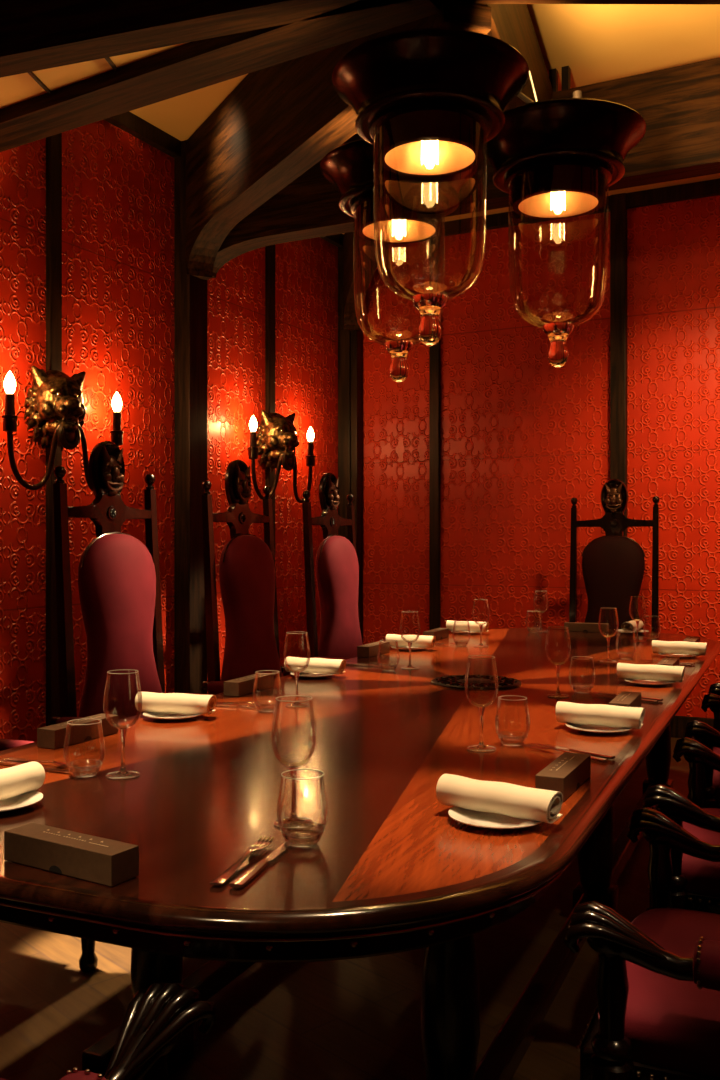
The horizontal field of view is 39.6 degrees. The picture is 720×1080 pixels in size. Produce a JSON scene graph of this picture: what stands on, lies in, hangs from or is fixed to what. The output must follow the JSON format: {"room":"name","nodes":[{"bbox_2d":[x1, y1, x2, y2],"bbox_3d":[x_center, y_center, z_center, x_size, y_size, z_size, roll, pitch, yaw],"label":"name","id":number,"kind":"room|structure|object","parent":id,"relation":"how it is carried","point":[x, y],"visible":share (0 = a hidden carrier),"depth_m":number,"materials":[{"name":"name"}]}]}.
{"room":"restaurant","nodes":[
{"label":"restaurant","id":0,"kind":"room"},
{"bbox_2d":[0,120,337,741],"bbox_3d":[-1.907,-0.495,4.138,0.122,3.510,7.600,0,0,27],"label":"wall","id":1,"kind":"structure","parent":0,"point":[118,188],"depth_m":5.33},
{"bbox_2d":[46,133,61,725],"bbox_3d":[-1.472,-0.495,4.810,0.035,3.510,0.075,0,0,27],"label":"trim","id":2,"kind":"structure","parent":1,"relation":"attached to","point":[53,143],"depth_m":4.78,"materials":[{"name":"brown wood"}]},
{"bbox_2d":[2,365,123,490],"bbox_3d":[-1.358,-0.516,4.702,0.291,0.581,0.750,0,0,40],"label":"wall sconce","id":3,"kind":"object","parent":1,"relation":"attached to","point":[56,410],"visible":1,"depth_m":4.61,"materials":[{"name":"brown metal"}]},
{"bbox_2d":[0,42,188,108],"bbox_3d":[-0.925,-1.767,3.620,2.100,0.020,0.540,0,0,27],"label":"ceiling","id":4,"kind":"structure","parent":1,"relation":"attached to","point":[14,89],"depth_m":3.79,"materials":[{"name":"paint"}]},
{"bbox_2d":[174,140,206,693],"bbox_3d":[-0.965,-0.495,5.712,0.110,3.510,0.170,0,0,27],"label":"trim","id":5,"kind":"structure","parent":1,"relation":"attached to","point":[190,291],"depth_m":5.65,"materials":[{"name":"brown wood"}]},
{"bbox_2d":[0,0,411,77],"bbox_3d":[-0.849,-1.975,3.440,2.423,0.550,0.130,0,0,19],"label":"trim","id":6,"kind":"structure","parent":1,"relation":"attached to","point":[35,35],"depth_m":3.38,"materials":[{"name":"brown wood"}]},
{"bbox_2d":[0,0,439,151],"bbox_3d":[-0.758,-1.910,3.748,2.289,0.420,0.200,0,0,32],"label":"trim","id":7,"kind":"structure","parent":1,"relation":"attached to","point":[195,65],"depth_m":3.63,"materials":[{"name":"brown wood"}]},
{"bbox_2d":[103,112,343,246],"bbox_3d":[-1.831,-2.205,4.099,0.051,0.090,7.600,0,0,27],"label":"trim","id":8,"kind":"structure","parent":1,"relation":"attached to","point":[128,122],"depth_m":5.42,"materials":[{"name":"brown wood"}]},
{"bbox_2d":[265,245,274,548],"bbox_3d":[-0.586,-0.495,6.529,0.035,3.510,0.075,0,0,27],"label":"trim","id":9,"kind":"structure","parent":1,"relation":"attached to","point":[269,250],"depth_m":6.50,"materials":[{"name":"brown wood"}]},
{"bbox_2d":[248,410,315,502],"bbox_3d":[-0.468,-0.536,6.426,0.291,0.581,0.750,0,0,40],"label":"wall sconce","id":10,"kind":"object","parent":1,"relation":"attached to","point":[276,435],"visible":1,"depth_m":6.34,"materials":[{"name":"brown metal"}]},
{"bbox_2d":[186,16,428,279],"bbox_3d":[-0.302,-1.865,4.528,0.150,0.750,2.656,0,0,-28],"label":"ceiling beam","id":11,"kind":"structure","parent":1,"relation":"attached to","point":[282,119],"depth_m":4.72,"materials":[{"name":"brown wood"}]},
{"bbox_2d":[343,232,376,330],"bbox_3d":[0.101,-1.870,5.662,0.120,0.660,3.398,0,0,-6],"label":"trim","id":12,"kind":"structure","parent":1,"relation":"attached to","point":[350,322],"depth_m":6.89,"materials":[{"name":"brown wood"}]},
{"bbox_2d":[428,0,490,33],"bbox_3d":[0.325,-1.690,3.270,0.170,0.075,0.130,0,0,-20],"label":"trim","id":13,"kind":"structure","parent":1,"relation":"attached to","point":[453,14],"depth_m":3.21,"materials":[{"name":"brown wood"}]},
{"bbox_2d":[0,737,688,1079],"bbox_3d":[0.324,1.310,2.987,5.140,0.100,7.840,0,0,27],"label":"floor","id":14,"kind":"structure","parent":0,"point":[358,1018],"depth_m":2.71,"materials":[{"name":"brown wood"}]},
{"bbox_2d":[0,739,97,972],"bbox_3d":[-1.135,0.442,2.752,0.614,1.637,0.733,0,0,24],"label":"chair","id":15,"kind":"object","parent":14,"relation":"on","point":[88,961],"visible":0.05,"depth_m":2.92,"materials":[{"name":"brown wood"}]},
{"bbox_2d":[0,983,215,1079],"bbox_3d":[-0.640,0.442,1.184,0.733,1.637,0.614,0,0,24],"label":"chair","id":16,"kind":"object","parent":14,"relation":"on","point":[156,1017],"visible":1,"depth_m":1.26,"materials":[{"name":"brown wood"}]},
{"bbox_2d":[51,441,213,724],"bbox_3d":[-0.711,0.442,3.670,0.614,1.637,0.733,0,0,28],"label":"chair","id":17,"kind":"object","parent":14,"relation":"on","point":[119,589],"visible":0.37,"depth_m":3.67,"materials":[{"name":"fabric"}]},
{"bbox_2d":[78,534,161,719],"bbox_3d":[-0.903,0.391,3.772,0.178,0.828,0.472,0,0,28],"label":"cushion","id":18,"kind":"object","parent":17,"relation":"on","point":[118,576],"depth_m":3.67,"materials":[{"name":"fabric"}]},
{"bbox_2d":[201,460,290,693],"bbox_3d":[-0.321,0.442,4.559,0.614,1.637,0.733,0,0,28],"label":"chair","id":19,"kind":"object","parent":14,"relation":"on","point":[247,571],"visible":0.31,"depth_m":4.55,"materials":[{"name":"fabric"}]},
{"bbox_2d":[219,535,281,680],"bbox_3d":[-0.514,0.391,4.660,0.178,0.828,0.472,0,0,28],"label":"cushion","id":20,"kind":"object","parent":19,"relation":"on","point":[246,563],"depth_m":4.55,"materials":[{"name":"fabric"}]},
{"bbox_2d":[302,473,390,659],"bbox_3d":[0.077,0.442,5.465,0.614,1.637,0.733,0,0,28],"label":"chair","id":21,"kind":"object","parent":14,"relation":"on","point":[336,565],"visible":0.33,"depth_m":5.45,"materials":[{"name":"fabric"}]},
{"bbox_2d":[315,536,362,657],"bbox_3d":[-0.116,0.391,5.566,0.178,0.828,0.472,0,0,28],"label":"cushion","id":22,"kind":"object","parent":21,"relation":"on","point":[336,565],"depth_m":5.45,"materials":[{"name":"fabric"}]},
{"bbox_2d":[0,628,719,1079],"bbox_3d":[0.402,0.879,3.508,1.414,0.761,4.504,0,0,24],"label":"dining table","id":23,"kind":"object","parent":14,"relation":"on","point":[389,871],"visible":0.81,"depth_m":2.05,"materials":[{"name":"brown wood"}]},
{"bbox_2d":[0,790,42,811],"bbox_3d":[-0.683,0.492,1.871,0.172,0.013,0.172,0,0,0],"label":"plate","id":24,"kind":"object","parent":23,"relation":"on","point":[26,799],"visible":0.8,"depth_m":1.88,"materials":[{"name":"ceramic"}]},
{"bbox_2d":[0,761,44,799],"bbox_3d":[-0.692,0.459,1.855,0.076,0.056,0.224,0,0,29],"label":"rolled napkin","id":25,"kind":"object","parent":24,"relation":"on","point":[30,776],"visible":1,"depth_m":1.89,"materials":[{"name":"beige fabric"}]},
{"bbox_2d":[0,759,69,772],"bbox_3d":[-0.715,0.495,2.186,0.227,0.008,0.021,0,0,28],"label":"table knife","id":26,"kind":"object","parent":23,"relation":"on","point":[5,762],"visible":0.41,"depth_m":2.20,"materials":[{"name":"metal"}]},
{"bbox_2d":[4,757,83,767],"bbox_3d":[-0.704,0.493,2.219,0.217,0.009,0.024,0,0,27],"label":"fork","id":27,"kind":"object","parent":23,"relation":"on","point":[60,764],"visible":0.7,"depth_m":2.22,"materials":[{"name":"metal"}]},
{"bbox_2d":[4,823,138,885],"bbox_3d":[-0.442,0.476,1.522,0.232,0.045,0.057,0,0,32],"label":"gift box","id":28,"kind":"object","parent":23,"relation":"on","point":[104,861],"visible":1,"depth_m":1.49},
{"bbox_2d":[37,713,117,748],"bbox_3d":[-0.702,0.476,2.500,0.057,0.045,0.232,0,0,26],"label":"gift box","id":29,"kind":"object","parent":23,"relation":"on","point":[52,736],"visible":0.88,"depth_m":2.45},
{"bbox_2d":[63,718,104,777],"bbox_3d":[-0.584,0.441,2.119,0.086,0.114,0.086,0,0,0],"label":"tumbler","id":30,"kind":"object","parent":23,"relation":"on","point":[84,771],"visible":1,"depth_m":2.12,"materials":[{"name":"clear glass"}]},
{"bbox_2d":[103,669,142,778],"bbox_3d":[-0.502,0.388,2.119,0.081,0.220,0.081,0,0,0],"label":"wine glass","id":31,"kind":"object","parent":23,"relation":"on","point":[122,774],"visible":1,"depth_m":2.12,"materials":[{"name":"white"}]},
{"bbox_2d":[103,669,142,728],"bbox_3d":[-0.502,0.339,2.119,0.081,0.121,0.081,0,0,0],"label":"bowl","id":32,"kind":"object","parent":31,"relation":"on","point":[105,704],"depth_m":2.13,"materials":[{"name":"clear glass"}]},
{"bbox_2d":[143,712,202,720],"bbox_3d":[-0.522,0.492,2.809,0.172,0.013,0.172,0,0,0],"label":"plate","id":33,"kind":"object","parent":23,"relation":"on","point":[156,715],"visible":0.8,"depth_m":2.80,"materials":[{"name":"ceramic"}]},
{"bbox_2d":[135,692,215,714],"bbox_3d":[-0.517,0.459,2.818,0.224,0.056,0.076,0,0,14],"label":"rolled napkin","id":34,"kind":"object","parent":33,"relation":"on","point":[184,703],"visible":0.95,"depth_m":2.79,"materials":[{"name":"beige fabric"}]},
{"bbox_2d":[210,836,272,884],"bbox_3d":[-0.181,0.493,1.543,0.024,0.009,0.217,0,0,15],"label":"fork","id":35,"kind":"object","parent":23,"relation":"on","point":[228,873],"visible":1,"depth_m":1.52,"materials":[{"name":"metal"}]},
{"bbox_2d":[224,674,273,696],"bbox_3d":[-0.365,0.476,3.300,0.057,0.045,0.232,0,0,24],"label":"gift box","id":36,"kind":"object","parent":23,"relation":"on","point":[241,686],"visible":0.9,"depth_m":3.25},
{"bbox_2d":[229,841,291,887],"bbox_3d":[-0.146,0.495,1.539,0.021,0.008,0.227,0,0,17],"label":"table knife","id":37,"kind":"object","parent":23,"relation":"on","point":[248,875],"visible":0.98,"depth_m":1.50,"materials":[{"name":"metal"}]},
{"bbox_2d":[253,670,281,711],"bbox_3d":[-0.270,0.441,2.915,0.086,0.114,0.086,0,0,0],"label":"tumbler","id":38,"kind":"object","parent":23,"relation":"on","point":[261,707],"visible":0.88,"depth_m":2.92,"materials":[{"name":"clear glass"}]},
{"bbox_2d":[271,695,316,828],"bbox_3d":[-0.116,0.388,1.761,0.081,0.220,0.081,0,0,0],"label":"wine glass","id":39,"kind":"object","parent":23,"relation":"on","point":[293,818],"visible":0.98,"depth_m":1.77,"materials":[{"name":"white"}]},
{"bbox_2d":[271,695,316,767],"bbox_3d":[-0.116,0.339,1.761,0.081,0.121,0.081,0,0,0],"label":"bowl","id":40,"kind":"object","parent":39,"relation":"on","point":[274,723],"depth_m":1.77,"materials":[{"name":"clear glass"}]},
{"bbox_2d":[284,631,309,706],"bbox_3d":[-0.190,0.388,3.012,0.081,0.220,0.081,0,0,0],"label":"wine glass","id":41,"kind":"object","parent":23,"relation":"on","point":[296,672],"visible":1,"depth_m":3.02,"materials":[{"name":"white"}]},
{"bbox_2d":[284,631,309,672],"bbox_3d":[-0.190,0.339,3.012,0.081,0.121,0.081,0,0,0],"label":"bowl","id":42,"kind":"object","parent":41,"relation":"on","point":[286,640],"depth_m":3.03,"materials":[{"name":"clear glass"}]},
{"bbox_2d":[276,769,328,846],"bbox_3d":[-0.095,0.441,1.645,0.086,0.114,0.086,0,0,0],"label":"tumbler","id":43,"kind":"object","parent":23,"relation":"on","point":[301,840],"visible":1,"depth_m":1.66,"materials":[{"name":"clear glass"}]},
{"bbox_2d":[290,672,335,677],"bbox_3d":[-0.168,0.492,3.650,0.172,0.013,0.172,0,0,0],"label":"plate","id":44,"kind":"object","parent":23,"relation":"on","point":[303,675],"visible":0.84,"depth_m":3.65,"materials":[{"name":"ceramic"}]},
{"bbox_2d":[284,657,345,674],"bbox_3d":[-0.162,0.459,3.659,0.224,0.056,0.076,0,0,20],"label":"rolled napkin","id":45,"kind":"object","parent":44,"relation":"on","point":[316,665],"visible":0.89,"depth_m":3.63,"materials":[{"name":"beige fabric"}]},
{"bbox_2d":[357,641,389,656],"bbox_3d":[0.060,0.476,4.360,0.057,0.045,0.232,0,0,24],"label":"gift box","id":46,"kind":"object","parent":23,"relation":"on","point":[371,649],"visible":0.92,"depth_m":4.29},
{"bbox_2d":[377,640,399,670],"bbox_3d":[0.109,0.441,3.817,0.086,0.114,0.086,0,0,0],"label":"tumbler","id":47,"kind":"object","parent":23,"relation":"on","point":[383,667],"visible":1,"depth_m":3.83,"materials":[{"name":"clear glass"}]},
{"bbox_2d":[391,646,427,650],"bbox_3d":[0.227,0.492,4.545,0.172,0.013,0.172,0,0,0],"label":"plate","id":48,"kind":"object","parent":23,"relation":"on","point":[400,648],"visible":0.66,"depth_m":4.53,"materials":[{"name":"ceramic"}]},
{"bbox_2d":[386,634,435,647],"bbox_3d":[0.233,0.459,4.555,0.224,0.056,0.076,0,0,21],"label":"rolled napkin","id":49,"kind":"object","parent":48,"relation":"on","point":[423,641],"visible":0.82,"depth_m":4.53,"materials":[{"name":"beige fabric"}]},
{"bbox_2d":[400,611,419,668],"bbox_3d":[0.195,0.388,3.891,0.081,0.220,0.081,0,0,0],"label":"wine glass","id":50,"kind":"object","parent":23,"relation":"on","point":[409,666],"visible":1,"depth_m":3.90,"materials":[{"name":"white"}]},
{"bbox_2d":[400,611,419,641],"bbox_3d":[0.195,0.339,3.891,0.081,0.121,0.081,0,0,0],"label":"bowl","id":51,"kind":"object","parent":50,"relation":"on","point":[401,620],"depth_m":3.91,"materials":[{"name":"clear glass"}]},
{"bbox_2d":[423,628,448,639],"bbox_3d":[0.385,0.476,5.050,0.057,0.045,0.232,0,0,24],"label":"gift box","id":52,"kind":"object","parent":23,"relation":"on","point":[440,633],"visible":0.91,"depth_m":5.01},
{"bbox_2d":[452,621,470,645],"bbox_3d":[0.479,0.441,4.717,0.086,0.114,0.086,0,0,0],"label":"tumbler","id":53,"kind":"object","parent":23,"relation":"on","point":[455,641],"visible":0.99,"depth_m":4.73,"materials":[{"name":"clear glass"}]},
{"bbox_2d":[451,631,479,634],"bbox_3d":[0.569,0.492,5.319,0.172,0.013,0.172,0,0,0],"label":"plate","id":54,"kind":"object","parent":23,"relation":"on","point":[457,632],"visible":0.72,"depth_m":5.29,"materials":[{"name":"ceramic"}]},
{"bbox_2d":[446,620,488,631],"bbox_3d":[0.575,0.459,5.328,0.224,0.056,0.076,0,0,24],"label":"rolled napkin","id":55,"kind":"object","parent":54,"relation":"on","point":[460,625],"visible":0.8,"depth_m":5.30,"materials":[{"name":"beige fabric"}]},
{"bbox_2d":[431,674,520,688],"bbox_3d":[0.406,0.494,3.497,0.314,0.012,0.314,0,0,0],"label":"disc","id":56,"kind":"object","parent":23,"relation":"on","point":[452,681],"visible":0.93,"depth_m":3.46,"materials":[{"name":"metal"}]},
{"bbox_2d":[472,599,489,646],"bbox_3d":[0.568,0.388,4.695,0.081,0.220,0.081,0,0,0],"label":"wine glass","id":57,"kind":"object","parent":23,"relation":"on","point":[479,624],"visible":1,"depth_m":4.70,"materials":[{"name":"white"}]},
{"bbox_2d":[472,599,489,624],"bbox_3d":[0.568,0.339,4.695,0.081,0.121,0.081,0,0,0],"label":"bowl","id":58,"kind":"object","parent":57,"relation":"on","point":[474,599],"depth_m":4.71,"materials":[{"name":"clear glass"}]},
{"bbox_2d":[464,655,498,751],"bbox_3d":[0.290,0.388,2.387,0.081,0.220,0.081,0,0,0],"label":"wine glass","id":59,"kind":"object","parent":23,"relation":"on","point":[481,747],"visible":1,"depth_m":2.39,"materials":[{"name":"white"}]},
{"bbox_2d":[464,655,498,706],"bbox_3d":[0.290,0.339,2.387,0.081,0.121,0.081,0,0,0],"label":"bowl","id":60,"kind":"object","parent":59,"relation":"on","point":[493,699],"depth_m":2.40,"materials":[{"name":"clear glass"}]},
{"bbox_2d":[448,806,541,828],"bbox_3d":[0.243,0.492,1.773,0.172,0.013,0.172,0,0,0],"label":"plate","id":61,"kind":"object","parent":23,"relation":"on","point":[465,816],"visible":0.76,"depth_m":1.76,"materials":[{"name":"ceramic"}]},
{"bbox_2d":[436,774,562,823],"bbox_3d":[0.249,0.459,1.782,0.224,0.056,0.076,0,0,35],"label":"rolled napkin","id":62,"kind":"object","parent":61,"relation":"on","point":[507,799],"visible":1,"depth_m":1.75,"materials":[{"name":"beige fabric"}]},
{"bbox_2d":[495,695,529,745],"bbox_3d":[0.372,0.441,2.439,0.086,0.114,0.086,0,0,0],"label":"tumbler","id":63,"kind":"object","parent":23,"relation":"on","point":[511,740],"visible":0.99,"depth_m":2.45,"materials":[{"name":"clear glass"}]},
{"bbox_2d":[533,591,548,631],"bbox_3d":[0.989,0.388,5.465,0.081,0.220,0.081,0,0,0],"label":"wine glass","id":64,"kind":"object","parent":23,"relation":"on","point":[541,613],"visible":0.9,"depth_m":5.47,"materials":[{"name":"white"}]},
{"bbox_2d":[533,591,548,612],"bbox_3d":[0.989,0.339,5.465,0.081,0.121,0.081,0,0,0],"label":"bowl","id":65,"kind":"object","parent":64,"relation":"on","point":[535,591],"depth_m":5.48,"materials":[{"name":"clear glass"}]},
{"bbox_2d":[545,626,570,697],"bbox_3d":[0.633,0.388,3.195,0.081,0.220,0.081,0,0,0],"label":"wine glass","id":66,"kind":"object","parent":23,"relation":"on","point":[557,694],"visible":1,"depth_m":3.20,"materials":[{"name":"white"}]},
{"bbox_2d":[545,626,570,664],"bbox_3d":[0.633,0.339,3.195,0.081,0.121,0.081,0,0,0],"label":"bowl","id":67,"kind":"object","parent":66,"relation":"on","point":[548,630],"depth_m":3.21,"materials":[{"name":"clear glass"}]},
{"bbox_2d":[535,752,590,800],"bbox_3d":[0.413,0.476,2.022,0.057,0.045,0.232,0,0,25],"label":"gift box","id":68,"kind":"object","parent":23,"relation":"on","point":[566,773],"visible":0.98,"depth_m":1.98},
{"bbox_2d":[523,743,607,760],"bbox_3d":[0.476,0.493,2.325,0.217,0.009,0.024,0,0,44],"label":"fork","id":69,"kind":"object","parent":23,"relation":"on","point":[528,745],"visible":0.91,"depth_m":2.34,"materials":[{"name":"metal"}]},
{"bbox_2d":[531,743,614,758],"bbox_3d":[0.496,0.495,2.353,0.021,0.008,0.227,0,0,-44],"label":"table knife","id":70,"kind":"object","parent":23,"relation":"on","point":[561,748],"visible":0.96,"depth_m":2.33,"materials":[{"name":"metal"}]},
{"bbox_2d":[569,656,594,693],"bbox_3d":[0.726,0.441,3.268,0.086,0.114,0.086,0,0,0],"label":"tumbler","id":71,"kind":"object","parent":23,"relation":"on","point":[577,689],"visible":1,"depth_m":3.28,"materials":[{"name":"clear glass"}]},
{"bbox_2d":[564,622,608,632],"bbox_3d":[1.236,0.476,5.457,0.232,0.045,0.057,0,0,23],"label":"gift box","id":72,"kind":"object","parent":23,"relation":"on","point":[573,626],"visible":0.98,"depth_m":5.43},
{"bbox_2d":[566,723,632,733],"bbox_3d":[0.626,0.492,2.618,0.172,0.013,0.172,0,0,0],"label":"plate","id":73,"kind":"object","parent":23,"relation":"on","point":[596,729],"visible":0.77,"depth_m":2.61,"materials":[{"name":"ceramic"}]},
{"bbox_2d":[556,701,644,728],"bbox_3d":[0.632,0.459,2.627,0.224,0.056,0.076,0,0,26],"label":"rolled napkin","id":74,"kind":"object","parent":73,"relation":"on","point":[566,712],"visible":1,"depth_m":2.60,"materials":[{"name":"beige fabric"}]},
{"bbox_2d":[598,607,618,662],"bbox_3d":[1.018,0.388,4.098,0.081,0.220,0.081,0,0,0],"label":"wine glass","id":75,"kind":"object","parent":23,"relation":"on","point":[608,638],"visible":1,"depth_m":4.10,"materials":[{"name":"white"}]},
{"bbox_2d":[598,607,618,636],"bbox_3d":[1.018,0.339,4.098,0.081,0.121,0.081,0,0,0],"label":"bowl","id":76,"kind":"object","parent":75,"relation":"on","point":[617,622],"depth_m":4.11,"materials":[{"name":"clear glass"}]},
{"bbox_2d":[609,691,640,707],"bbox_3d":[0.765,0.476,2.880,0.057,0.045,0.232,0,0,24],"label":"gift box","id":77,"kind":"object","parent":23,"relation":"on","point":[626,699],"visible":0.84,"depth_m":2.86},
{"bbox_2d":[615,631,636,658],"bbox_3d":[1.118,0.441,4.202,0.086,0.114,0.086,0,0,0],"label":"tumbler","id":78,"kind":"object","parent":23,"relation":"on","point":[621,655],"visible":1,"depth_m":4.21,"materials":[{"name":"clear glass"}]},
{"bbox_2d":[618,629,648,633],"bbox_3d":[1.460,0.492,5.359,0.172,0.013,0.172,0,0,0],"label":"plate","id":79,"kind":"object","parent":23,"relation":"on","point":[639,630],"visible":0.56,"depth_m":5.37,"materials":[{"name":"ceramic"}]},
{"bbox_2d":[619,619,642,631],"bbox_3d":[1.452,0.459,5.348,0.076,0.056,0.224,0,0,29],"label":"rolled napkin","id":80,"kind":"object","parent":79,"relation":"on","point":[630,626],"visible":0.88,"depth_m":5.29,"materials":[{"name":"beige fabric"}]},
{"bbox_2d":[629,596,645,641],"bbox_3d":[1.367,0.388,4.926,0.081,0.220,0.081,0,0,0],"label":"wine glass","id":81,"kind":"object","parent":23,"relation":"on","point":[642,618],"visible":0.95,"depth_m":4.93,"materials":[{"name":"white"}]},
{"bbox_2d":[629,596,645,620],"bbox_3d":[1.367,0.339,4.926,0.081,0.121,0.081,0,0,0],"label":"bowl","id":82,"kind":"object","parent":81,"relation":"on","point":[642,618],"depth_m":4.94,"materials":[{"name":"clear glass"}]},
{"bbox_2d":[624,679,674,685],"bbox_3d":[1.004,0.492,3.460,0.172,0.013,0.172,0,0,0],"label":"plate","id":83,"kind":"object","parent":23,"relation":"on","point":[638,682],"visible":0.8,"depth_m":3.45,"materials":[{"name":"ceramic"}]},
{"bbox_2d":[617,663,684,681],"bbox_3d":[1.010,0.459,3.469,0.224,0.056,0.076,0,0,25],"label":"rolled napkin","id":84,"kind":"object","parent":83,"relation":"on","point":[653,672],"visible":1,"depth_m":3.44,"materials":[{"name":"beige fabric"}]},
{"bbox_2d":[643,616,660,638],"bbox_3d":[1.475,0.441,5.051,0.086,0.114,0.086,0,0,0],"label":"tumbler","id":85,"kind":"object","parent":23,"relation":"on","point":[656,636],"visible":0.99,"depth_m":5.06,"materials":[{"name":"clear glass"}]},
{"bbox_2d":[657,657,679,665],"bbox_3d":[1.160,0.476,3.760,0.057,0.045,0.232,0,0,24],"label":"gift box","id":86,"kind":"object","parent":23,"relation":"on","point":[668,661],"visible":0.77,"depth_m":3.75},
{"bbox_2d":[658,653,699,657],"bbox_3d":[1.357,0.492,4.255,0.172,0.013,0.172,0,0,0],"label":"plate","id":87,"kind":"object","parent":23,"relation":"on","point":[666,655],"visible":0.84,"depth_m":4.24,"materials":[{"name":"ceramic"}]},
{"bbox_2d":[652,640,707,654],"bbox_3d":[1.363,0.459,4.264,0.224,0.056,0.076,0,0,24],"label":"rolled napkin","id":88,"kind":"object","parent":87,"relation":"on","point":[664,647],"visible":1,"depth_m":4.24,"materials":[{"name":"beige fabric"}]},
{"bbox_2d":[569,479,659,632],"bbox_3d":[1.456,0.442,5.910,0.733,1.637,0.614,0,0,24],"label":"chair","id":89,"kind":"object","parent":14,"relation":"on","point":[613,564],"visible":0.32,"depth_m":6.07,"materials":[{"name":"brown wood"}]},
{"bbox_2d":[582,536,644,630],"bbox_3d":[1.544,0.391,6.110,0.472,0.828,0.178,0,0,24],"label":"cushion","id":90,"kind":"object","parent":89,"relation":"on","point":[613,567],"depth_m":6.05,"materials":[{"name":"fabric"}]},
{"bbox_2d":[564,807,719,1079],"bbox_3d":[0.741,0.442,1.770,0.614,1.637,0.733,0,0,24],"label":"chair","id":91,"kind":"object","parent":14,"relation":"on","point":[656,1016],"visible":1,"depth_m":1.59,"materials":[{"name":"brown wood"}]},
{"bbox_2d":[642,737,719,913],"bbox_3d":[1.080,0.442,2.544,0.614,1.637,0.733,0,0,24],"label":"chair","id":92,"kind":"object","parent":14,"relation":"on","point":[695,885],"visible":0.57,"depth_m":2.37,"materials":[{"name":"brown wood"}]},
{"bbox_2d":[684,693,719,808],"bbox_3d":[1.452,0.442,3.391,0.614,1.637,0.733,0,0,24],"label":"chair","id":93,"kind":"object","parent":14,"relation":"on","point":[702,732],"visible":0.43,"depth_m":3.19,"materials":[{"name":"brown wood"}]},
{"bbox_2d":[129,4,719,233],"bbox_3d":[0.324,-2.300,2.987,5.140,0.100,7.840,0,0,27],"label":"ceiling","id":94,"kind":"structure","parent":0,"point":[598,43],"depth_m":4.56,"materials":[{"name":"paint"}]},
{"bbox_2d":[320,139,471,382],"bbox_3d":[0.149,-1.176,3.820,0.604,1.150,0.604,0,0,0],"label":"pendant lamp","id":95,"kind":"object","parent":94,"relation":"hanging from","point":[418,207],"visible":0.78,"depth_m":3.74,"materials":[{"name":"black"}]},
{"bbox_2d":[332,28,528,345],"bbox_3d":[0.215,-1.129,3.080,0.604,1.063,0.604,0,0,0],"label":"pendant lamp","id":96,"kind":"object","parent":94,"relation":"hanging from","point":[429,102],"visible":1,"depth_m":2.95,"materials":[{"name":"brown metal"}]},
{"bbox_2d":[549,68,557,91],"bbox_3d":[0.927,-2.125,4.793,0.034,0.250,0.034,0,0,27],"label":"trim","id":97,"kind":"structure","parent":94,"relation":"hanging from","point":[553,73],"depth_m":4.78,"materials":[{"name":"wood"}]},
{"bbox_2d":[562,66,569,89],"bbox_3d":[0.982,-2.125,4.765,0.034,0.250,0.034,0,0,27],"label":"trim","id":98,"kind":"structure","parent":94,"relation":"hanging from","point":[566,69],"depth_m":4.75,"materials":[{"name":"wood"}]},
{"bbox_2d":[487,71,645,367],"bbox_3d":[0.703,-1.189,3.550,0.604,1.156,0.604,0,0,0],"label":"pendant lamp","id":99,"kind":"object","parent":94,"relation":"hanging from","point":[561,158],"visible":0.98,"depth_m":3.42,"materials":[{"name":"black"}]},
{"bbox_2d":[363,195,719,717],"bbox_3d":[2.094,-0.495,6.417,4.900,3.510,0.121,0,0,27],"label":"wall","id":100,"kind":"structure","parent":0,"point":[523,436],"depth_m":6.79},
{"bbox_2d":[338,247,350,538],"bbox_3d":[-0.093,-0.495,7.411,0.100,3.510,0.120,0,0,27],"label":"trim","id":101,"kind":"structure","parent":100,"relation":"attached to","point":[344,336],"depth_m":7.36,"materials":[{"name":"brown wood"}]},
{"bbox_2d":[351,328,362,641],"bbox_3d":[-0.067,-0.495,7.409,0.150,3.510,0.100,0,0,27],"label":"trim","id":102,"kind":"structure","parent":100,"relation":"attached to","point":[356,336],"depth_m":7.35,"materials":[{"name":"brown wood"}]},
{"bbox_2d":[429,238,440,629],"bbox_3d":[0.535,-0.495,7.135,0.075,3.510,0.035,0,0,27],"label":"trim","id":103,"kind":"structure","parent":100,"relation":"attached to","point":[434,350],"depth_m":7.12,"materials":[{"name":"brown wood"}]},
{"bbox_2d":[388,179,719,244],"bbox_3d":[2.055,-2.205,6.341,4.900,0.090,0.051,0,0,27],"label":"trim","id":104,"kind":"structure","parent":100,"relation":"attached to","point":[708,188],"depth_m":6.43,"materials":[{"name":"brown wood"}]},
{"bbox_2d":[610,193,626,536],"bbox_3d":[1.689,-0.495,6.525,0.100,3.510,0.060,0,0,27],"label":"trim","id":105,"kind":"structure","parent":100,"relation":"attached to","point":[618,210],"depth_m":6.50,"materials":[{"name":"brown wood"}]},
{"bbox_2d":[670,715,713,738],"bbox_3d":[2.061,1.190,6.353,4.900,0.140,0.030,0,0,27],"label":"baseboard","id":106,"kind":"structure","parent":100,"relation":"attached to","point":[678,724],"depth_m":6.35,"materials":[{"name":"brown wood"}]},
{"bbox_3d":[2.554,-0.495,1.836,0.120,3.510,7.600,0,0,27],"label":"wall","id":107,"kind":"structure","parent":0,"visible":0},
{"bbox_2d":[212,57,719,277],"bbox_3d":[1.227,-1.830,4.682,4.850,0.600,0.151,0,0,27],"label":"ceiling beam","id":108,"kind":"structure","parent":107,"relation":"attached to","point":[679,106],"depth_m":4.59,"materials":[{"name":"brown wood"}]},
{"bbox_2d":[479,4,552,110],"bbox_3d":[0.565,-1.945,4.021,0.200,0.410,1.680,0,0,18],"label":"trim","id":109,"kind":"structure","parent":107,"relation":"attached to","point":[512,24],"depth_m":3.98,"materials":[{"name":"brown wood"}]},
{"bbox_2d":[439,0,719,3],"bbox_3d":[1.710,-1.990,3.143,2.912,0.520,0.180,0,0,0],"label":"trim","id":110,"kind":"structure","parent":107,"relation":"attached to","point":[469,1],"depth_m":3.21,"materials":[{"name":"brown wood"}]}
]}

